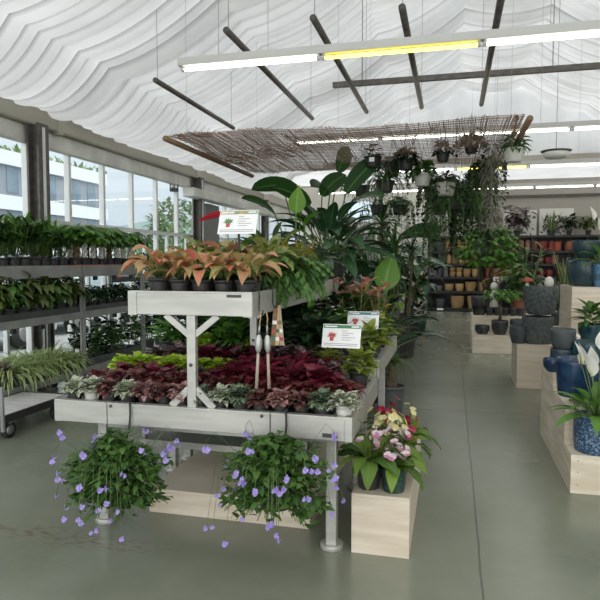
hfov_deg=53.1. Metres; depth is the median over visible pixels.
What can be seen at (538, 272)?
flower pot
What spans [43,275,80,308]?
leaf plant
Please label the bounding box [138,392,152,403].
pot
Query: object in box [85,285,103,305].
leaf plant
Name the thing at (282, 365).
leaf plant
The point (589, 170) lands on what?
ceiling
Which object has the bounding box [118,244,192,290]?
aglaonema
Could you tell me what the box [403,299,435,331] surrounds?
shrub
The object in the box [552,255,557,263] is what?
flower pot
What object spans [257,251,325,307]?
fern
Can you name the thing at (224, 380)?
leaf plant
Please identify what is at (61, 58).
ceiling
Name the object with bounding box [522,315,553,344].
flower pot
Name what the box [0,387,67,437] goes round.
cart
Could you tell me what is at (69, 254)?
tree
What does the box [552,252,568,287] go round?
sansevieria
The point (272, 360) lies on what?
leaf plant
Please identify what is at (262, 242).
aglaonema
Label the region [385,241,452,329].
dracaena
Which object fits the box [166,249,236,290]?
aglaonema
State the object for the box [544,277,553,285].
egg
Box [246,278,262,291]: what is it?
pot
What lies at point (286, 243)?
croton
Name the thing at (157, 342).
leaf plant
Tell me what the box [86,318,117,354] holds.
leaf plant
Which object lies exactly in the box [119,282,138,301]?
leaf plant
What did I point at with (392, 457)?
flower
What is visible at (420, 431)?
cape primrose
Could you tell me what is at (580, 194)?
trim
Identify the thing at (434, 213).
hanging planter
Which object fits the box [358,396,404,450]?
cape primrose
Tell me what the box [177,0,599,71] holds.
strip light
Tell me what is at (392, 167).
hanging planter
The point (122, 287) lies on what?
leaf plant
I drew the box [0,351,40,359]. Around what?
spider plant
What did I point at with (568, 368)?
flower pot
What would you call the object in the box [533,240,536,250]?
flower pot
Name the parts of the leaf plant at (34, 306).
pot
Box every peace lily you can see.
[267,196,402,295]
[548,332,599,455]
[569,206,599,286]
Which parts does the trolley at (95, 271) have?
post, post, post, post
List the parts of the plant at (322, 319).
pot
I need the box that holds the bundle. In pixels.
[271,305,283,345]
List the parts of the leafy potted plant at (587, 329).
pot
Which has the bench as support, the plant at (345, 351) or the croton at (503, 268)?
the plant at (345, 351)
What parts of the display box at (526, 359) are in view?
panel, panel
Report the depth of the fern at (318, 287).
4.42 m
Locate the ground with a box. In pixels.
[0,287,184,359]
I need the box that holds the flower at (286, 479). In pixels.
[283,477,288,483]
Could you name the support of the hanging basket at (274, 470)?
hanging from the display table
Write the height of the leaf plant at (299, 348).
0.258 m
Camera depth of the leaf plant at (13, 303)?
6.20 m
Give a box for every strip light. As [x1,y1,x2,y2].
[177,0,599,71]
[295,0,599,143]
[317,111,599,193]
[400,54,599,171]
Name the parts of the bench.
leg, leg, leg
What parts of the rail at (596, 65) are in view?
chain, chain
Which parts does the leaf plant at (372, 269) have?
stem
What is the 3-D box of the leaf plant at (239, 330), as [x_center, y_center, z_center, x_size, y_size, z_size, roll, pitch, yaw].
[-0.471,0.297,4.685,0.344,0.305,0.367,-2,4,-32]
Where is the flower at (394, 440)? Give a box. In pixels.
[390,438,397,442]
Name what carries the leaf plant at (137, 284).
on the trolley at (123, 278)
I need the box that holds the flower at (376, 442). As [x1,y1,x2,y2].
[373,439,379,447]
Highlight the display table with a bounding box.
[54,279,377,552]
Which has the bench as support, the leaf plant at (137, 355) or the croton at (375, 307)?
the croton at (375, 307)
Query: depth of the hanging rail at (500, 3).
5.82 m
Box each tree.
[50,225,85,258]
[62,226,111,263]
[62,231,83,263]
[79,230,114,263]
[87,226,105,256]
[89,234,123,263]
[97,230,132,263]
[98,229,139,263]
[100,228,118,257]
[111,233,144,263]
[112,247,141,257]
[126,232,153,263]
[143,196,191,252]
[146,209,171,288]
[168,201,222,245]
[455,227,522,306]
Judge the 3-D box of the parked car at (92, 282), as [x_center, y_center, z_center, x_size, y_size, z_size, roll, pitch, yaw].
[-5.780,-0.081,15.515,1.820,1.513,4.363,1,4,12]
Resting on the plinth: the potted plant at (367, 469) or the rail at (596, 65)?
the potted plant at (367, 469)
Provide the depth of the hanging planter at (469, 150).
6.81 m
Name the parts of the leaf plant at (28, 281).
pot, stem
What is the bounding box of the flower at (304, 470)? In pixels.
[302,467,308,473]
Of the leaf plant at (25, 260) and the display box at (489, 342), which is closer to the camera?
the leaf plant at (25, 260)
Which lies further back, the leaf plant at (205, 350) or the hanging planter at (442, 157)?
the hanging planter at (442, 157)
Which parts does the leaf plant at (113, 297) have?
pot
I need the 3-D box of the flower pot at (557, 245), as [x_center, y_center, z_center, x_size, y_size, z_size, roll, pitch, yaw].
[8.043,-1.680,18.754,0.232,0.283,0.229,1,4,14]
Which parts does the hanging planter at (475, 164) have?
pot, stem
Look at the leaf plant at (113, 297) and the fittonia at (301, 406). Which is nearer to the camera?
the fittonia at (301, 406)
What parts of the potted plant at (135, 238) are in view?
pot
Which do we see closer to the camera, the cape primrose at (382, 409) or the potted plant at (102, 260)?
the cape primrose at (382, 409)
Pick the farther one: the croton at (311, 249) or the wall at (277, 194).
the wall at (277, 194)
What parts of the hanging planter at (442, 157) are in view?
pot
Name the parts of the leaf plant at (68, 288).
pot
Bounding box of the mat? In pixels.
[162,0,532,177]
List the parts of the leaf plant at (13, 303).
pot, stem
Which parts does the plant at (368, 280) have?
stem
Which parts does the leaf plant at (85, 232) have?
pot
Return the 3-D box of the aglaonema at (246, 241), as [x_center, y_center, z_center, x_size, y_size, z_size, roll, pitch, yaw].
[-0.424,-0.261,4.263,0.598,0.372,0.564,-1,4,-8]
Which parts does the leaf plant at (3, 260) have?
pot, stem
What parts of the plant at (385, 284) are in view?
stem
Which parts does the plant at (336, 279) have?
stem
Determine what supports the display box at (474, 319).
on the floor
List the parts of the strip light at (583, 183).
rail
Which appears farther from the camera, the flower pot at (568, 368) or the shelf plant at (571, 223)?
the shelf plant at (571, 223)
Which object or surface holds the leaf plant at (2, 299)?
on the tray at (35, 314)
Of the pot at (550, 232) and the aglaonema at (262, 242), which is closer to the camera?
the aglaonema at (262, 242)
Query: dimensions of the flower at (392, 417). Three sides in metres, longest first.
0.052 x 0.050 x 0.006 m
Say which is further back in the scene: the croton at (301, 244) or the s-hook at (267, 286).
the croton at (301, 244)
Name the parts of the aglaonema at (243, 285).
stem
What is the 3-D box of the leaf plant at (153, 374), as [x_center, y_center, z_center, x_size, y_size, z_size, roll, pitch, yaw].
[-0.878,0.529,3.689,0.182,0.188,0.218,-1,4,-17]
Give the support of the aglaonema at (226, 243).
on the display table
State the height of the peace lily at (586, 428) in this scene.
0.865 m
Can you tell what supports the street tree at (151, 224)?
on the ground
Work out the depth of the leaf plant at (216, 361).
4.15 m
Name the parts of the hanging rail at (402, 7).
chain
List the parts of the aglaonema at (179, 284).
stem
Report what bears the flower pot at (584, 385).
on the display
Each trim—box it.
[0,116,300,214]
[52,120,264,199]
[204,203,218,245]
[485,193,599,197]
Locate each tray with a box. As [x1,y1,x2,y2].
[0,306,79,322]
[0,357,80,390]
[67,264,122,265]
[74,344,141,366]
[81,381,368,421]
[85,301,127,310]
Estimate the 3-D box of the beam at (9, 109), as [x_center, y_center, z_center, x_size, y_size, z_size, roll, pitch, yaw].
[-3.173,-2.417,8.816,0.260,0.250,25.800,1,4,14]
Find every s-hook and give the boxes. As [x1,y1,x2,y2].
[251,287,263,314]
[265,286,276,307]
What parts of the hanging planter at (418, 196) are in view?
pot, stem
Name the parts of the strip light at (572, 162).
rail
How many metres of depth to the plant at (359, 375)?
4.05 m
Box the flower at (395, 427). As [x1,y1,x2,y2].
[392,424,398,430]
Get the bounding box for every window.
[1,143,31,357]
[51,155,192,351]
[208,203,259,241]
[275,219,298,243]
[345,200,373,222]
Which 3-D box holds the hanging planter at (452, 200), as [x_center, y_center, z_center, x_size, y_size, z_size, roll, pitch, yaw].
[2.112,-1.337,7.851,1.157,0.924,1.080,-2,4,-31]
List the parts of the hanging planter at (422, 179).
pot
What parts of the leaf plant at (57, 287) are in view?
pot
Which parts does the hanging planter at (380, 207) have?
pot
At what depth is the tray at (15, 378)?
6.47 m
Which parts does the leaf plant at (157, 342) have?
pot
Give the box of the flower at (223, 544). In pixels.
[221,541,227,547]
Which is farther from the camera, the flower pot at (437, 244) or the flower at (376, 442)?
the flower pot at (437, 244)
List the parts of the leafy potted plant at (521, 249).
stem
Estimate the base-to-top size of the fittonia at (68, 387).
0.154 m
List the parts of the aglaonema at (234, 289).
stem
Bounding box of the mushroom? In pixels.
[520,277,533,285]
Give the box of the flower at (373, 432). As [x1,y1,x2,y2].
[372,429,379,438]
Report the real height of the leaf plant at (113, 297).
0.339 m
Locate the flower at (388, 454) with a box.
[384,451,391,457]
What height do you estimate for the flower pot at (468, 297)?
0.400 m
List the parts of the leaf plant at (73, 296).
pot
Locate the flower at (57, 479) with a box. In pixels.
[55,476,61,482]
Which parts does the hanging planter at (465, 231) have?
pot, stem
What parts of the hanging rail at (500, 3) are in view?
chain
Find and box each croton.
[280,237,305,263]
[293,240,314,257]
[297,238,315,255]
[332,290,354,312]
[348,280,377,311]
[367,287,392,316]
[482,265,527,299]
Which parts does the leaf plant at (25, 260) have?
pot, stem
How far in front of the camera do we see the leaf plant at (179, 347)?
4.50 m
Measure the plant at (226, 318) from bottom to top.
0.349 m
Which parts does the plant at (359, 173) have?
stem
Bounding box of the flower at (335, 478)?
[333,474,338,481]
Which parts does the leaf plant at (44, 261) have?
pot, stem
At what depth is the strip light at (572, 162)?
10.54 m
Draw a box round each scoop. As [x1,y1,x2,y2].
[255,311,261,388]
[264,312,270,388]
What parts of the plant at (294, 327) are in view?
pot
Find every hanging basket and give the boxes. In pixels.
[49,398,181,541]
[202,407,345,547]
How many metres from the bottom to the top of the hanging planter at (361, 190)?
0.646 m
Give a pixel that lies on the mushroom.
(527, 280)
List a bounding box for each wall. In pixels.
[272,184,301,200]
[302,177,599,308]
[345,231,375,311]
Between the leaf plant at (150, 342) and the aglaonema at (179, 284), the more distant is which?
the leaf plant at (150, 342)
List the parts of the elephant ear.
stem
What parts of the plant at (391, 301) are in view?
pot, stem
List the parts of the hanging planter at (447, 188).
pot, stem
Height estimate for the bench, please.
0.893 m
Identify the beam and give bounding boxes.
[0,97,290,209]
[183,187,306,225]
[319,152,599,170]
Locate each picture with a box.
[328,332,336,336]
[503,210,536,235]
[539,208,573,234]
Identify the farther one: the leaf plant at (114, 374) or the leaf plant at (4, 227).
the leaf plant at (4, 227)
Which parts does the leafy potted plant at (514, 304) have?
pot, stem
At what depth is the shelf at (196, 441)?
3.96 m
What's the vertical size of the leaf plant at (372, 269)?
1.931 m
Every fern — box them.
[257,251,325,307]
[285,257,334,300]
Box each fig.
[355,208,402,279]
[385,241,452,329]
[480,289,520,320]
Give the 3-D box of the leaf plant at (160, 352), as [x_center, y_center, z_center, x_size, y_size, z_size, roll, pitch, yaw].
[-1.080,0.455,4.552,0.319,0.227,0.310,2,4,30]
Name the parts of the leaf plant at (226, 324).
pot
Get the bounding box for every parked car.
[0,322,57,348]
[57,276,138,332]
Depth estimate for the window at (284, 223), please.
19.51 m
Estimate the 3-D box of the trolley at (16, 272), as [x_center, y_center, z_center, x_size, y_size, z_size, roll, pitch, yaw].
[-3.124,0.393,6.754,0.582,1.559,1.490,1,4,14]
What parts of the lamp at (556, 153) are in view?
lamp shade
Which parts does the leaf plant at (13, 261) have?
pot, stem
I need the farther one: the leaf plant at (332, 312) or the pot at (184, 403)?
the leaf plant at (332, 312)
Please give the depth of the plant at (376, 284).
8.02 m
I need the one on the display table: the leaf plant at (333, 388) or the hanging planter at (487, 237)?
the leaf plant at (333, 388)
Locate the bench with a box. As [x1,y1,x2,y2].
[151,336,396,461]
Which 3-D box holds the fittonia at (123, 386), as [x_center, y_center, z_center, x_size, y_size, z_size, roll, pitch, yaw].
[-1.040,0.548,3.592,0.203,0.162,0.196,4,5,45]
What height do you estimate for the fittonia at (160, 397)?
0.147 m
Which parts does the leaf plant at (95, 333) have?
stem, pot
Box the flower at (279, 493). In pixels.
[277,490,282,496]
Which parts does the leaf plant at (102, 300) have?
pot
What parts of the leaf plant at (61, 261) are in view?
stem, pot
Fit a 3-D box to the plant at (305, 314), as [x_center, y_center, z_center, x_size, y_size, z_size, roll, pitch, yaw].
[0.028,0.279,4.581,0.432,0.354,0.442,3,5,40]
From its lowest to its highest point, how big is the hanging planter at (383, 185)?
0.666 m
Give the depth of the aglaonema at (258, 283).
3.52 m
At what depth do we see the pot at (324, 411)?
3.26 m
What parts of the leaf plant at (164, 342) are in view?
pot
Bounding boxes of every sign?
[170,184,178,191]
[217,210,258,279]
[321,324,361,375]
[347,311,378,339]
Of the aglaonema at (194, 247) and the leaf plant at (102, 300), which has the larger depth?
the leaf plant at (102, 300)
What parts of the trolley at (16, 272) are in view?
post, post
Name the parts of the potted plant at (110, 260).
pot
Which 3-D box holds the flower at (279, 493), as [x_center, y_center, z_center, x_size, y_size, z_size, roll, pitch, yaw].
[-0.094,0.900,2.808,0.034,0.033,0.028,-16,5,-5]
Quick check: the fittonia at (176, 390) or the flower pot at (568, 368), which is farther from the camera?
the flower pot at (568, 368)
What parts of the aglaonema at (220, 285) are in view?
stem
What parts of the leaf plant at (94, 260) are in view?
pot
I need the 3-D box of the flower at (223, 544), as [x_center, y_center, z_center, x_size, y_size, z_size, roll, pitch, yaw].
[-0.367,1.184,2.929,0.035,0.034,0.028,-15,3,-9]
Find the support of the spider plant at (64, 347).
on the trolley at (16, 272)
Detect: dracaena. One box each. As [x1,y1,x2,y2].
[336,222,375,308]
[351,198,425,365]
[389,231,436,357]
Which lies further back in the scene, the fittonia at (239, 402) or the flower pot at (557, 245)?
the flower pot at (557, 245)
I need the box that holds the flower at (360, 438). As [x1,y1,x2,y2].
[355,436,363,441]
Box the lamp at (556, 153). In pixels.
[540,11,571,159]
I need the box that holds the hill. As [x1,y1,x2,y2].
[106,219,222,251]
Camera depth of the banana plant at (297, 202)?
6.56 m
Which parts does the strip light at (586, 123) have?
rail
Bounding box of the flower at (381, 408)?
[378,406,384,411]
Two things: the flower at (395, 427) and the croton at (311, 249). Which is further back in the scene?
the croton at (311, 249)
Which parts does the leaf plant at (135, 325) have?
stem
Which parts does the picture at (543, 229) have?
printed pot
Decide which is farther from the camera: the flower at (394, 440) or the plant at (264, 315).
the plant at (264, 315)
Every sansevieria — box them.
[540,210,562,234]
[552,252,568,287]
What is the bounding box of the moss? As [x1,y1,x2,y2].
[476,137,506,233]
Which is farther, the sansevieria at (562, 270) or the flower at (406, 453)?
the sansevieria at (562, 270)
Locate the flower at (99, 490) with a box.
[97,487,103,492]
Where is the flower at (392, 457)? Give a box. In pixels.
[388,453,395,460]
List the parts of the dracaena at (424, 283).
stem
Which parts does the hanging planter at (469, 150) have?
pot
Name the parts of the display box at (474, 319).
panel, panel, panel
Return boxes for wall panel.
[301,184,461,278]
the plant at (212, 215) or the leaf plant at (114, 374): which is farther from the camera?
the plant at (212, 215)
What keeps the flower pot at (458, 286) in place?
on the shelf at (562, 255)
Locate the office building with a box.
[0,143,107,281]
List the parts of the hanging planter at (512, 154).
pot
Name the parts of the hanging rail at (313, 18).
chain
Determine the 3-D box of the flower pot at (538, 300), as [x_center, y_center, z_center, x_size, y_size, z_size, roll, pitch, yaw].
[3.110,0.000,7.760,0.434,0.367,0.434,1,4,14]
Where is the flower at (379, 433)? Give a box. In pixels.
[375,430,382,435]
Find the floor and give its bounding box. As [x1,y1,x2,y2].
[0,309,599,599]
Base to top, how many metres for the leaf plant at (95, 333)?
0.524 m
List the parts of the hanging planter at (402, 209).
stem, pot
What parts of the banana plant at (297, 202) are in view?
stem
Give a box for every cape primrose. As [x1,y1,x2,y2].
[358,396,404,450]
[380,409,433,473]
[395,402,441,449]
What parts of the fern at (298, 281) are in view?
stem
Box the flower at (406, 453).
[402,450,409,455]
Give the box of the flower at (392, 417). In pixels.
[388,414,395,421]
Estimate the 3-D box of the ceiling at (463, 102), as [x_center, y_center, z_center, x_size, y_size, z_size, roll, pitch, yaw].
[4.743,-4.667,15.232,12.000,2.190,0.192,1,4,14]
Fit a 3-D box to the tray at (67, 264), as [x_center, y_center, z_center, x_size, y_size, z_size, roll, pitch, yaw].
[-2.763,-0.461,8.071,0.480,0.040,1.480,1,4,14]
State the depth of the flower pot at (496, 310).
11.21 m
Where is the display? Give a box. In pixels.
[540,361,599,494]
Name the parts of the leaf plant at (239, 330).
pot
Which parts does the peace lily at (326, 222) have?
stem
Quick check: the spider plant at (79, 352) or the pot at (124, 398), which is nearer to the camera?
the pot at (124, 398)
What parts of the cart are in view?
corner post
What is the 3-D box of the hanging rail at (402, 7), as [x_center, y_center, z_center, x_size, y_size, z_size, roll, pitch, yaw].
[1.189,-3.496,6.175,0.057,2.258,3.160,1,4,14]
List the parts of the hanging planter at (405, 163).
pot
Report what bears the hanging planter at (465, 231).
hanging from the mat
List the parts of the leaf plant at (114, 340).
stem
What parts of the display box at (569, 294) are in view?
panel, panel, panel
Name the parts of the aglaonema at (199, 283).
stem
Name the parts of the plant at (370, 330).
pot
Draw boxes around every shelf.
[116,275,139,276]
[140,422,318,454]
[427,235,599,311]
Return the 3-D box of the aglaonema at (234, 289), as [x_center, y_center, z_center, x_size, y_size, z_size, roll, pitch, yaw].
[-0.415,-0.160,3.636,0.424,0.249,0.414,2,4,27]
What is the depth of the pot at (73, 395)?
3.64 m
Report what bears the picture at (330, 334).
attached to the sign at (341, 336)
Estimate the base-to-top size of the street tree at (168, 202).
4.430 m
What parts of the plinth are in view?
panel, panel, panel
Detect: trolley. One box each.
[0,265,84,395]
[46,265,143,386]
[111,273,185,353]
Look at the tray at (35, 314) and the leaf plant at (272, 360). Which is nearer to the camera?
the leaf plant at (272, 360)
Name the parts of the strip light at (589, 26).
rail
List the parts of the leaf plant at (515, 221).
stem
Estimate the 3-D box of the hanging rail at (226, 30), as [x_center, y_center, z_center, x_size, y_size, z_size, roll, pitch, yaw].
[-0.235,-3.168,6.732,0.057,1.533,3.300,1,4,14]
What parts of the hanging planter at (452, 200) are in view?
pot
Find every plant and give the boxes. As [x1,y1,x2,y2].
[0,209,38,265]
[0,213,12,242]
[0,215,26,265]
[0,276,16,312]
[0,278,33,315]
[0,345,43,383]
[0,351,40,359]
[0,351,42,396]
[0,360,36,390]
[0,362,18,381]
[1,212,46,265]
[1,365,25,390]
[2,348,62,380]
[2,355,63,388]
[3,351,52,391]
[4,271,49,312]
[4,357,46,381]
[7,211,58,265]
[20,276,59,311]
[22,340,73,359]
[23,354,67,381]
[29,216,51,254]
[29,220,49,255]
[33,220,67,265]
[34,225,70,265]
[34,347,82,376]
[35,277,69,309]
[35,350,80,381]
[41,343,87,386]
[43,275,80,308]
[49,223,80,264]
[49,347,99,376]
[57,224,100,263]
[58,321,96,350]
[59,276,92,307]
[75,324,109,357]
[76,286,92,305]
[83,368,106,397]
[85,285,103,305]
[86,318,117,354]
[88,285,111,304]
[100,315,132,349]
[101,283,122,303]
[102,368,125,399]
[105,322,128,352]
[106,353,129,369]
[109,284,128,302]
[109,362,135,378]
[118,317,144,348]
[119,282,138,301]
[120,368,148,400]
[122,313,151,344]
[124,351,155,370]
[125,277,146,289]
[132,249,147,274]
[133,314,162,347]
[134,359,160,370]
[134,363,170,384]
[140,357,160,366]
[143,370,169,401]
[144,346,168,355]
[145,318,184,351]
[147,315,210,347]
[150,315,165,344]
[155,353,184,369]
[156,340,202,355]
[161,363,181,378]
[164,369,186,385]
[167,320,203,343]
[168,354,186,379]
[178,315,221,336]
[184,366,208,372]
[185,357,214,370]
[197,208,236,239]
[198,332,218,346]
[198,343,226,361]
[198,371,210,389]
[198,376,209,387]
[199,321,237,351]
[202,316,237,349]
[202,367,219,382]
[203,357,224,370]
[206,222,342,280]
[207,361,253,384]
[208,375,231,389]
[211,343,245,361]
[217,319,258,354]
[219,358,235,367]
[222,317,249,351]
[225,358,254,384]
[227,375,252,396]
[232,354,256,361]
[235,356,280,391]
[236,344,263,359]
[238,311,272,352]
[241,146,384,299]
[244,334,265,355]
[248,350,289,376]
[250,380,273,399]
[258,308,309,338]
[258,320,296,351]
[260,344,295,359]
[265,359,313,390]
[266,304,307,318]
[270,376,298,409]
[271,321,307,352]
[277,351,312,364]
[278,359,308,381]
[280,312,330,351]
[284,302,319,319]
[288,186,319,245]
[288,345,319,362]
[290,307,339,357]
[292,299,321,318]
[294,380,319,410]
[295,306,321,322]
[295,363,345,401]
[297,303,328,317]
[299,359,351,382]
[303,356,347,379]
[308,312,338,341]
[311,304,347,324]
[312,345,346,373]
[314,279,376,312]
[316,383,344,412]
[318,323,350,359]
[322,378,356,392]
[323,277,359,309]
[326,306,356,322]
[329,306,352,323]
[331,290,463,369]
[335,380,366,398]
[336,412,405,490]
[338,344,380,388]
[339,276,378,331]
[344,248,419,310]
[348,284,406,332]
[352,407,421,476]
[360,281,411,338]
[360,318,394,360]
[362,310,391,352]
[368,253,406,402]
[368,425,428,493]
[373,312,400,347]
[382,296,445,373]
[487,241,552,297]
[497,263,545,315]
[502,205,536,234]
[522,277,559,311]
[546,275,560,311]
[557,213,581,234]
[567,298,599,339]
[576,213,597,234]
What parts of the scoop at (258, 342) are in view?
handle, blade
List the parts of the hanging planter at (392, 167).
pot, stem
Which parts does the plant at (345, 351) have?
pot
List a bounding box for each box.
[149,441,348,528]
[470,312,558,344]
[471,331,511,353]
[511,343,552,388]
[559,285,599,333]
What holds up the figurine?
on the display box at (474, 319)
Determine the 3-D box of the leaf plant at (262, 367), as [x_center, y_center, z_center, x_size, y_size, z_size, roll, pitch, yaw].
[-0.237,0.492,3.686,0.352,0.263,0.331,0,4,2]
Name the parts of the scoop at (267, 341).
blade, handle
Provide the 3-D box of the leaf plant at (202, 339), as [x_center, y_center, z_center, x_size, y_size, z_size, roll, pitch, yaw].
[-0.760,0.348,4.768,0.258,0.192,0.250,-2,4,-32]
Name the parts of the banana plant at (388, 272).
pot, stem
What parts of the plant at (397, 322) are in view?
stem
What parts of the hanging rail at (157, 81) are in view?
chain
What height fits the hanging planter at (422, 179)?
0.510 m
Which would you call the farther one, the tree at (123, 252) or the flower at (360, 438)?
the tree at (123, 252)
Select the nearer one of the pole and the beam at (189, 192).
the pole
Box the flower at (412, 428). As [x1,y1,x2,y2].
[409,425,415,431]
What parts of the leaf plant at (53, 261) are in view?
stem, pot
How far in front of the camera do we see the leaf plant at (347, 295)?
5.47 m
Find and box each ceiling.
[0,0,260,120]
[72,0,599,170]
[206,15,599,193]
[292,163,599,185]
[333,87,599,162]
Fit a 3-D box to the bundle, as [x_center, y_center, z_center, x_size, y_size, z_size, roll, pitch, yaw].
[-0.136,0.153,3.594,0.085,0.243,0.018,1,4,14]
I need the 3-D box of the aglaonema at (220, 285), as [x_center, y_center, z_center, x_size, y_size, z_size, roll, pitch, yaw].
[-0.442,-0.156,3.422,0.383,0.268,0.422,1,4,17]
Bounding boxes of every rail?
[153,9,234,129]
[223,0,313,119]
[310,0,368,113]
[333,0,599,88]
[398,0,423,109]
[479,0,504,106]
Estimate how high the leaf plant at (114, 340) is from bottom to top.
0.524 m
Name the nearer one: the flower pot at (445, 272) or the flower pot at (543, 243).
the flower pot at (543, 243)
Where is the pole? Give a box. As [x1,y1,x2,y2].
[510,115,518,145]
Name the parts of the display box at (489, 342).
panel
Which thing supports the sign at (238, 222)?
on the display table
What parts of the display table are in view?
leg, leg, post, maker plate, post, maker plate, leg, leg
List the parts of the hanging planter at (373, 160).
pot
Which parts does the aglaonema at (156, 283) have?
stem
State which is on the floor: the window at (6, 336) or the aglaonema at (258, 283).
the window at (6, 336)
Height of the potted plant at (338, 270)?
0.330 m
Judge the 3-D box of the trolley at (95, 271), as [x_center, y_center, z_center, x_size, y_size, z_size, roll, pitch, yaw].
[-2.756,0.301,8.205,0.582,1.559,1.470,1,4,14]
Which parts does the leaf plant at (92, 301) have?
pot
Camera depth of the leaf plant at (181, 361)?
4.17 m
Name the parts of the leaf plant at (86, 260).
pot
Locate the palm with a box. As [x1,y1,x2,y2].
[385,350,429,415]
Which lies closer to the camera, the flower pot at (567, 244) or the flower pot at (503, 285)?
the flower pot at (503, 285)
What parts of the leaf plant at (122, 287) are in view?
pot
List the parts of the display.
panel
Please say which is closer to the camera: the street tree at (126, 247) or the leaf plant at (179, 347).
the leaf plant at (179, 347)
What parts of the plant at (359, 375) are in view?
pot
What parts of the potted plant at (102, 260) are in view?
pot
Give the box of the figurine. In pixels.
[489,282,498,313]
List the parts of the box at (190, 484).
panel, panel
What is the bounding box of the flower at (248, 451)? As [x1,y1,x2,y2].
[244,447,251,454]
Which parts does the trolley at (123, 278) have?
post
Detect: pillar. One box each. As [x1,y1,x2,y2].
[25,122,53,386]
[192,177,204,323]
[261,200,268,241]
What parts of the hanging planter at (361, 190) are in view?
pot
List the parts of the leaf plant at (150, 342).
pot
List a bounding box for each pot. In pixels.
[67,389,81,398]
[83,388,99,399]
[104,390,116,400]
[119,390,134,401]
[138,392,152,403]
[147,277,168,290]
[156,393,170,404]
[169,279,190,290]
[178,398,186,405]
[183,278,194,290]
[190,279,211,290]
[198,400,206,406]
[204,277,220,290]
[213,280,233,291]
[213,398,228,407]
[223,279,237,291]
[233,396,247,409]
[235,280,255,291]
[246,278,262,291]
[253,400,267,410]
[274,400,287,411]
[294,401,308,412]
[314,401,330,414]
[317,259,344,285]
[335,402,351,415]
[357,464,381,490]
[381,466,405,493]
[385,382,405,415]
[392,334,416,357]
[395,313,413,329]
[396,326,415,333]
[410,316,427,331]
[435,242,444,250]
[435,298,444,307]
[436,285,442,290]
[437,254,446,263]
[437,268,442,276]
[443,268,447,276]
[444,283,453,290]
[447,254,451,263]
[451,295,463,307]
[455,283,463,290]
[463,269,470,276]
[465,282,476,290]
[467,296,470,307]
[471,295,487,314]
[472,269,479,276]
[475,324,489,333]
[477,282,485,290]
[485,307,492,314]
[491,319,507,334]
[493,307,499,315]
[498,280,518,307]
[502,307,508,315]
[509,307,516,315]
[509,324,526,343]
[510,318,521,324]
[517,308,525,315]
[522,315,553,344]
[523,285,558,314]
[525,240,530,250]
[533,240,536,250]
[537,269,544,276]
[538,241,547,250]
[543,357,555,371]
[544,257,551,263]
[546,270,552,276]
[547,230,555,234]
[548,241,553,250]
[550,327,575,349]
[550,347,571,356]
[551,312,558,325]
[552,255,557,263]
[554,242,560,250]
[556,355,584,397]
[564,241,572,250]
[567,257,581,284]
[568,260,599,286]
[572,240,599,258]
[572,339,599,360]
[573,410,599,455]
[582,361,599,400]
[593,264,599,286]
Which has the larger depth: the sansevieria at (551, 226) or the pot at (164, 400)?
the sansevieria at (551, 226)
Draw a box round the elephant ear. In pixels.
[396,222,447,333]
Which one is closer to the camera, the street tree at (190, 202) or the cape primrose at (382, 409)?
the cape primrose at (382, 409)
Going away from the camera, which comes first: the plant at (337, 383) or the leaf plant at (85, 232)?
the plant at (337, 383)
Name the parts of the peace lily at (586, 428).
stem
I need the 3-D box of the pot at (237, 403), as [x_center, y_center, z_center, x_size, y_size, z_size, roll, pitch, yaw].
[-0.339,0.600,3.415,0.104,0.081,0.104,-3,5,-39]
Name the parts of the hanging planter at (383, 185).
pot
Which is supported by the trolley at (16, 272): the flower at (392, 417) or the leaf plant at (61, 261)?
the leaf plant at (61, 261)
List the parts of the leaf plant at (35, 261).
stem, pot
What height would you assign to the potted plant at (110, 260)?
0.489 m
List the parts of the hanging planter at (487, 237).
stem, pot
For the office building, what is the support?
on the ground
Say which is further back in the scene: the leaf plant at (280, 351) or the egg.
the egg
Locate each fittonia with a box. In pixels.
[59,375,89,398]
[74,375,104,399]
[95,377,121,400]
[109,379,140,401]
[130,379,162,403]
[148,382,180,404]
[166,380,186,405]
[187,383,213,406]
[207,382,237,407]
[223,383,255,409]
[246,388,272,410]
[265,386,295,411]
[286,390,315,412]
[307,387,339,414]
[327,390,364,415]
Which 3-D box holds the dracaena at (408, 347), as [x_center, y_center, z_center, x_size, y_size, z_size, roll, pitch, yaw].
[1.763,-0.112,10.093,1.133,2.147,1.028,-2,4,-26]
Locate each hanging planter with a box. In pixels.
[340,177,382,205]
[350,190,406,227]
[356,161,411,201]
[361,136,384,167]
[373,145,409,194]
[383,184,416,244]
[390,130,420,170]
[405,144,438,186]
[412,162,499,227]
[415,166,451,230]
[420,198,459,274]
[425,161,467,213]
[431,129,453,162]
[446,201,491,256]
[452,113,487,157]
[456,150,502,246]
[465,138,508,212]
[497,118,533,162]
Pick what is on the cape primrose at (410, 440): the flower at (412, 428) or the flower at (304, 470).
the flower at (412, 428)
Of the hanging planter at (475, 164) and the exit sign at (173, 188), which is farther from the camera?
the exit sign at (173, 188)
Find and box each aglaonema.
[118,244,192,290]
[133,257,179,290]
[143,252,217,290]
[144,253,199,290]
[163,242,215,277]
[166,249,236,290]
[180,236,222,249]
[184,250,260,291]
[186,244,227,279]
[186,250,220,290]
[198,240,270,278]
[200,255,273,291]
[206,252,279,291]
[216,236,259,248]
[224,242,297,290]
[224,250,287,291]
[247,230,317,272]
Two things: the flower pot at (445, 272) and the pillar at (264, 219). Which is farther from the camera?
the flower pot at (445, 272)
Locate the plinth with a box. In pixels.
[351,439,420,558]

